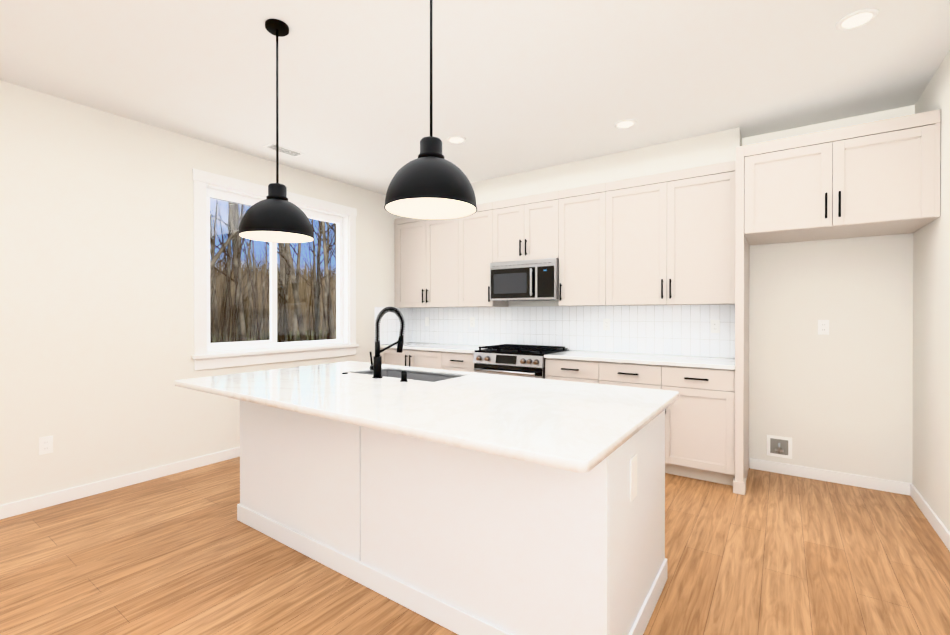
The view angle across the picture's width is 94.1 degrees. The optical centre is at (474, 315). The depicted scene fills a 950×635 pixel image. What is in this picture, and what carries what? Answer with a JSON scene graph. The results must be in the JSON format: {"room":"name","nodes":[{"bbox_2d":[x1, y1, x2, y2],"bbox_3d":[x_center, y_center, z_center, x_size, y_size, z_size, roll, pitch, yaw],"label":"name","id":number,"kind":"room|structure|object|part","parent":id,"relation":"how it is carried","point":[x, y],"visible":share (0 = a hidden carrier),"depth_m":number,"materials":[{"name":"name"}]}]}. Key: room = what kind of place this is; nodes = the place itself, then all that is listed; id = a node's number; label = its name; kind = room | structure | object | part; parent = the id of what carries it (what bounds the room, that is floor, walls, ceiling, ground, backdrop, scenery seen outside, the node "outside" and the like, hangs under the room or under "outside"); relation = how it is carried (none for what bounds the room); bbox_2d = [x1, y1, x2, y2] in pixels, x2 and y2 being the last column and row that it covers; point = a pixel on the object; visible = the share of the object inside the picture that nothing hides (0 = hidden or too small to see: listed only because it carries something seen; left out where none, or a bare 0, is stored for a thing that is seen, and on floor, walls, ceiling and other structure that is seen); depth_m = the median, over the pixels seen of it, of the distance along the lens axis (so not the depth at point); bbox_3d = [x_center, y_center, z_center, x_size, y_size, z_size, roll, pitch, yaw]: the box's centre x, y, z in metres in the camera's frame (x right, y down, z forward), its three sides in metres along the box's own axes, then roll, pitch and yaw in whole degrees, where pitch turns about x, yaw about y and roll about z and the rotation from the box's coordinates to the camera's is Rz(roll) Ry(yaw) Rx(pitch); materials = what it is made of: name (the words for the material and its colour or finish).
{"room":"kitchen","nodes":[
{"label":"kitchen","id":0,"kind":"room"},
{"bbox_2d":[0,80,408,504],"bbox_3d":[-2.892,-0.099,3.045,0.150,2.760,7.300,0,0,35],"label":"wall","id":1,"kind":"structure","parent":0,"point":[96,290],"depth_m":3.22,"materials":[{"name":"white paint"}]},
{"bbox_2d":[39,435,52,454],"bbox_3d":[-2.865,0.867,2.951,0.006,0.115,0.070,0,0,35],"label":"outlet","id":2,"kind":"object","parent":1,"relation":"attached to","point":[46,445],"visible":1,"depth_m":2.95,"materials":[{"name":"white plastic"}]},
{"bbox_2d":[0,447,239,519],"bbox_3d":[-3.015,1.238,2.730,0.014,0.088,6.335,0,0,35],"label":"baseboard","id":3,"kind":"structure","parent":1,"relation":"attached to","point":[11,509],"depth_m":3.22,"materials":[{"name":"white paint"}]},
{"bbox_2d":[191,168,358,369],"bbox_3d":[-1.907,-0.384,4.417,0.190,1.680,1.740,0,0,35],"label":"window","id":4,"kind":"structure","parent":1,"relation":"in","point":[202,357],"depth_m":4.25,"materials":[{"name":"white paint"}]},
{"bbox_2d":[374,307,411,344],"bbox_3d":[-1.019,0.127,5.601,0.008,0.460,0.664,0,0,35],"label":"tile side splash","id":5,"kind":"object","parent":1,"relation":"attached to","point":[389,327],"visible":0.71,"depth_m":5.58,"materials":[{"name":"white tile"}]},
{"bbox_2d":[395,217,458,307],"bbox_3d":[-0.521,-0.658,5.420,1.028,1.120,0.366,0,0,35],"label":"upper cabinet","id":6,"kind":"object","parent":1,"relation":"attached to","point":[427,263],"depth_m":5.28,"materials":[{"name":"beige paint"}]},
{"bbox_3d":[-0.909,-0.659,5.720,0.048,1.120,0.317,0,0,35],"label":"wall cabinet filler","id":7,"kind":"part","parent":6,"relation":"part of","materials":[{"name":"beige wood"}]},
{"bbox_2d":[0,457,949,634],"bbox_3d":[-0.860,1.336,1.637,5.100,0.100,7.300,0,0,35],"label":"floor","id":8,"kind":"structure","parent":0,"point":[187,552],"depth_m":2.23,"materials":[{"name":"brown wood"}]},
{"bbox_2d":[380,348,442,368],"bbox_3d":[-0.590,0.830,5.305,0.954,0.884,0.641,0,0,35],"label":"base cabinet","id":9,"kind":"object","parent":8,"relation":"on","point":[417,358],"visible":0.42,"depth_m":5.04,"materials":[{"name":"beige paint"}]},
{"bbox_2d":[380,342,734,369],"bbox_3d":[0.528,0.376,4.535,3.748,0.030,0.628,0,0,35],"label":"countertop","id":10,"kind":"structure","parent":9,"relation":"on","point":[692,361],"depth_m":3.91,"materials":[{"name":"stone"}]},
{"bbox_2d":[237,401,666,634],"bbox_3d":[-0.271,0.841,2.466,2.344,0.884,0.901,0,0,35],"label":"kitchen island","id":11,"kind":"object","parent":8,"relation":"on","point":[464,503],"depth_m":1.83,"materials":[{"name":"white paint"}]},
{"bbox_2d":[175,361,678,476],"bbox_3d":[-0.357,0.384,2.331,2.430,0.030,1.260,0,0,35],"label":"island countertop","id":12,"kind":"structure","parent":11,"relation":"on","point":[569,426],"depth_m":1.84,"materials":[{"name":"white stone"}]},
{"bbox_2d":[370,307,404,377],"bbox_3d":[-0.535,0.157,2.701,0.095,0.420,0.255,0,0,35],"label":"faucet","id":13,"kind":"object","parent":12,"relation":"on","point":[376,365],"visible":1,"depth_m":2.62,"materials":[{"name":"black metal"}]},
{"bbox_2d":[400,371,407,381],"bbox_3d":[-0.397,0.339,2.475,0.044,0.058,0.044,0,0,35],"label":"soap dispenser","id":14,"kind":"object","parent":12,"relation":"on","point":[403,376],"visible":1,"depth_m":2.46,"materials":[{"name":"black metal"}]},
{"bbox_2d":[364,370,455,381],"bbox_3d":[-0.434,0.519,2.817,0.774,0.242,0.394,0,0,35],"label":"sink","id":15,"kind":"object","parent":12,"relation":"in","point":[411,374],"depth_m":3.01,"materials":[{"name":"silver metal"}]},
{"bbox_2d":[442,352,473,371],"bbox_3d":[-0.015,0.832,4.906,0.444,0.884,0.641,0,0,35],"label":"base cabinet","id":16,"kind":"object","parent":8,"relation":"on","point":[455,361],"visible":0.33,"depth_m":4.67,"materials":[{"name":"beige paint"}]},
{"bbox_2d":[473,344,568,378],"bbox_3d":[0.463,0.799,4.516,0.772,0.952,0.698,0,0,35],"label":"range","id":17,"kind":"object","parent":8,"relation":"on","point":[516,360],"visible":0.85,"depth_m":4.30,"materials":[{"name":"silver metal"}]},
{"bbox_2d":[545,358,599,383],"bbox_3d":[1.021,0.835,4.186,0.507,0.884,0.641,0,0,35],"label":"base cabinet","id":18,"kind":"object","parent":8,"relation":"on","point":[584,371],"visible":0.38,"depth_m":3.94,"materials":[{"name":"beige paint"}]},
{"bbox_2d":[599,361,661,389],"bbox_3d":[1.438,0.836,3.896,0.507,0.884,0.641,0,0,35],"label":"base cabinet","id":19,"kind":"object","parent":8,"relation":"on","point":[649,376],"visible":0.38,"depth_m":3.65,"materials":[{"name":"beige paint"}]},
{"bbox_2d":[662,365,734,485],"bbox_3d":[1.854,0.837,3.606,0.507,0.884,0.641,0,0,35],"label":"base cabinet","id":20,"kind":"object","parent":8,"relation":"on","point":[700,428],"visible":0.73,"depth_m":3.37,"materials":[{"name":"beige paint"}]},
{"bbox_2d":[733,146,748,494],"bbox_3d":[2.079,0.034,3.432,0.076,2.490,0.665,0,0,35],"label":"panel","id":21,"kind":"object","parent":8,"relation":"on","point":[741,360],"visible":0.94,"depth_m":3.17,"materials":[{"name":"beige paint"}]},
{"bbox_2d":[0,0,949,194],"bbox_3d":[-0.860,-1.524,1.627,5.100,0.100,7.300,0,0,35],"label":"ceiling","id":22,"kind":"structure","parent":0,"point":[519,86],"depth_m":2.67,"materials":[{"name":"white paint"}]},
{"bbox_2d":[238,19,313,242],"bbox_3d":[-1.009,-0.937,2.256,0.354,1.078,0.354,0,0,35],"label":"pendant lamp","id":23,"kind":"object","parent":22,"relation":"hanging from","point":[276,215],"visible":1,"depth_m":2.20,"materials":[{"name":"black metal"}]},
{"bbox_2d":[263,143,304,156],"bbox_3d":[-1.711,-1.478,3.960,0.130,0.008,0.330,0,0,35],"label":"ceiling vent","id":24,"kind":"object","parent":22,"relation":"in","point":[272,146],"visible":1,"depth_m":3.96,"materials":[{"name":"white plastic"}]},
{"bbox_2d":[384,0,476,218],"bbox_3d":[-0.168,-0.940,1.696,0.354,1.068,0.354,0,0,35],"label":"pendant lamp","id":25,"kind":"object","parent":22,"relation":"hanging from","point":[430,182],"visible":1,"depth_m":1.61,"materials":[{"name":"black metal"}]},
{"bbox_2d":[446,136,465,143],"bbox_3d":[-0.159,-1.477,3.722,0.164,0.009,0.164,0,0,35],"label":"recessed light","id":26,"kind":"object","parent":22,"relation":"in","point":[455,139],"visible":1,"depth_m":3.71,"materials":[{"name":"white plastic"}]},
{"bbox_2d":[396,127,741,217],"bbox_3d":[0.625,-1.350,4.675,3.759,0.269,0.300,0,0,35],"label":"wall","id":27,"kind":"structure","parent":22,"relation":"attached to","point":[704,150],"depth_m":4.03,"materials":[{"name":"white paint"}]},
{"bbox_2d":[459,202,507,306],"bbox_3d":[0.088,-0.656,4.996,0.454,1.120,0.366,0,0,35],"label":"upper cabinet","id":28,"kind":"object","parent":27,"relation":"attached to","point":[475,244],"visible":0.77,"depth_m":4.88,"materials":[{"name":"beige paint"}]},
{"bbox_2d":[493,191,558,262],"bbox_3d":[0.587,-0.888,4.648,0.759,0.655,0.366,0,0,35],"label":"upper cabinet","id":29,"kind":"object","parent":27,"relation":"attached to","point":[526,228],"visible":0.75,"depth_m":4.50,"materials":[{"name":"beige paint"}]},
{"bbox_2d":[490,258,558,300],"bbox_3d":[0.567,-0.355,4.622,0.752,0.404,0.435,0,0,35],"label":"over-the-range microwave","id":30,"kind":"object","parent":29,"relation":"attached to","point":[531,280],"visible":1,"depth_m":4.45,"materials":[{"name":"silver metal"}]},
{"bbox_2d":[558,183,611,305],"bbox_3d":[1.090,-0.654,4.300,0.464,1.120,0.366,0,0,35],"label":"upper cabinet","id":31,"kind":"object","parent":27,"relation":"attached to","point":[582,246],"visible":0.92,"depth_m":4.18,"materials":[{"name":"beige paint"}]},
{"bbox_2d":[606,160,735,305],"bbox_3d":[1.711,-0.652,3.868,1.047,1.120,0.366,0,0,35],"label":"upper cabinet","id":32,"kind":"object","parent":27,"relation":"attached to","point":[670,238],"visible":1,"depth_m":3.72,"materials":[{"name":"beige paint"}]},
{"bbox_2d":[614,119,636,128],"bbox_3d":[1.161,-1.476,3.413,0.164,0.009,0.164,0,0,35],"label":"recessed light","id":33,"kind":"object","parent":22,"relation":"in","point":[624,123],"visible":1,"depth_m":3.40,"materials":[{"name":"white plastic"}]},
{"bbox_2d":[742,105,914,145],"bbox_3d":[2.672,-1.346,3.416,1.039,0.269,0.030,0,0,35],"label":"wall","id":34,"kind":"structure","parent":22,"relation":"attached to","point":[876,116],"depth_m":3.36,"materials":[{"name":"white paint"}]},
{"bbox_2d":[744,109,940,244],"bbox_3d":[2.499,-0.896,3.124,0.984,0.628,0.686,0,0,35],"label":"upper cabinet","id":35,"kind":"object","parent":34,"relation":"attached to","point":[878,178],"visible":1,"depth_m":2.85,"materials":[{"name":"beige paint"}]},
{"bbox_2d":[836,8,878,30],"bbox_3d":[1.903,-1.471,2.203,0.164,0.009,0.164,0,0,35],"label":"recessed light","id":36,"kind":"object","parent":22,"relation":"in","point":[857,19],"visible":1,"depth_m":2.20,"materials":[{"name":"white plastic"}]},
{"bbox_2d":[412,305,734,357],"bbox_3d":[0.710,0.130,4.797,3.748,0.460,0.009,0,0,35],"label":"tile backsplash","id":37,"kind":"structure","parent":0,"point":[682,330],"depth_m":4.47,"materials":[{"name":"white tile"}]},
{"bbox_2d":[425,317,428,325],"bbox_3d":[-0.620,0.081,5.711,0.070,0.115,0.008,0,0,35],"label":"outlet","id":38,"kind":"object","parent":37,"relation":"attached to","point":[426,321],"visible":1,"depth_m":5.71,"materials":[{"name":"white plastic"}]},
{"bbox_2d":[470,317,474,326],"bbox_3d":[-0.032,0.082,5.303,0.070,0.115,0.006,0,0,35],"label":"outlet","id":39,"kind":"object","parent":37,"relation":"attached to","point":[472,321],"visible":1,"depth_m":5.30,"materials":[{"name":"white plastic"}]},
{"bbox_2d":[603,319,609,329],"bbox_3d":[1.302,0.090,4.376,0.070,0.115,0.006,0,0,35],"label":"outlet","id":40,"kind":"object","parent":37,"relation":"attached to","point":[606,324],"visible":1,"depth_m":4.37,"materials":[{"name":"white plastic"}]},
{"bbox_2d":[711,320,719,332],"bbox_3d":[2.082,0.096,3.833,0.070,0.115,0.006,0,0,35],"label":"outlet","id":41,"kind":"object","parent":37,"relation":"attached to","point":[715,326],"visible":1,"depth_m":3.83,"materials":[{"name":"white plastic"}]},
{"bbox_2d":[417,233,912,482],"bbox_3d":[1.242,-0.105,4.525,4.950,2.760,0.150,0,0,35],"label":"wall","id":42,"kind":"structure","parent":0,"point":[839,398],"depth_m":3.38,"materials":[{"name":"white paint"}]},
{"bbox_2d":[767,435,791,458],"bbox_3d":[2.462,1.064,3.577,0.170,0.170,0.020,0,0,35],"label":"outlet box","id":43,"kind":"object","parent":42,"relation":"attached to","point":[779,446],"visible":1,"depth_m":3.58,"materials":[{"name":"white plastic"}]},
{"bbox_2d":[818,320,828,334],"bbox_3d":[2.695,0.091,3.419,0.070,0.115,0.006,0,0,35],"label":"outlet","id":44,"kind":"object","parent":42,"relation":"attached to","point":[823,327],"visible":1,"depth_m":3.42,"materials":[{"name":"white plastic"}]},
{"bbox_2d":[749,458,911,495],"bbox_3d":[2.700,1.235,3.416,0.984,0.088,0.014,0,0,35],"label":"baseboard","id":45,"kind":"structure","parent":42,"relation":"attached to","point":[881,484],"depth_m":3.38,"materials":[{"name":"white paint"}]},
{"bbox_2d":[912,50,949,531],"bbox_3d":[1.129,-0.089,0.158,0.150,2.760,7.150,0,0,35],"label":"wall","id":46,"kind":"structure","parent":0,"point":[931,367],"depth_m":2.69,"materials":[{"name":"white paint"}]},
{"bbox_2d":[910,484,949,550],"bbox_3d":[1.100,1.247,0.265,0.014,0.088,6.985,0,0,35],"label":"baseboard","id":47,"kind":"structure","parent":46,"relation":"attached to","point":[936,523],"depth_m":2.69,"materials":[{"name":"white paint"}]},
{"label":"outside","id":48,"kind":"structure","parent":0,"visible":0},
{"bbox_2d":[210,242,335,333],"bbox_3d":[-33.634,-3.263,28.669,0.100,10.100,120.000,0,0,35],"label":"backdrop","id":49,"kind":"structure","parent":48,"point":[302,295],"depth_m":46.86,"materials":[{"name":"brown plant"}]},
{"bbox_2d":[212,330,336,342],"bbox_3d":[-33.799,1.937,28.803,79.700,0.300,120.000,0,0,35],"label":"ground","id":50,"kind":"structure","parent":48,"point":[290,332],"depth_m":36.77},
{"bbox_2d":[210,198,335,342],"bbox_3d":[-17.986,-6.160,15.686,34.715,16.091,41.470,0,0,35],"label":"trees","id":51,"kind":"object","parent":50,"relation":"on","point":[233,211],"depth_m":15.19,"materials":[{"name":"brown plant"}]}
]}

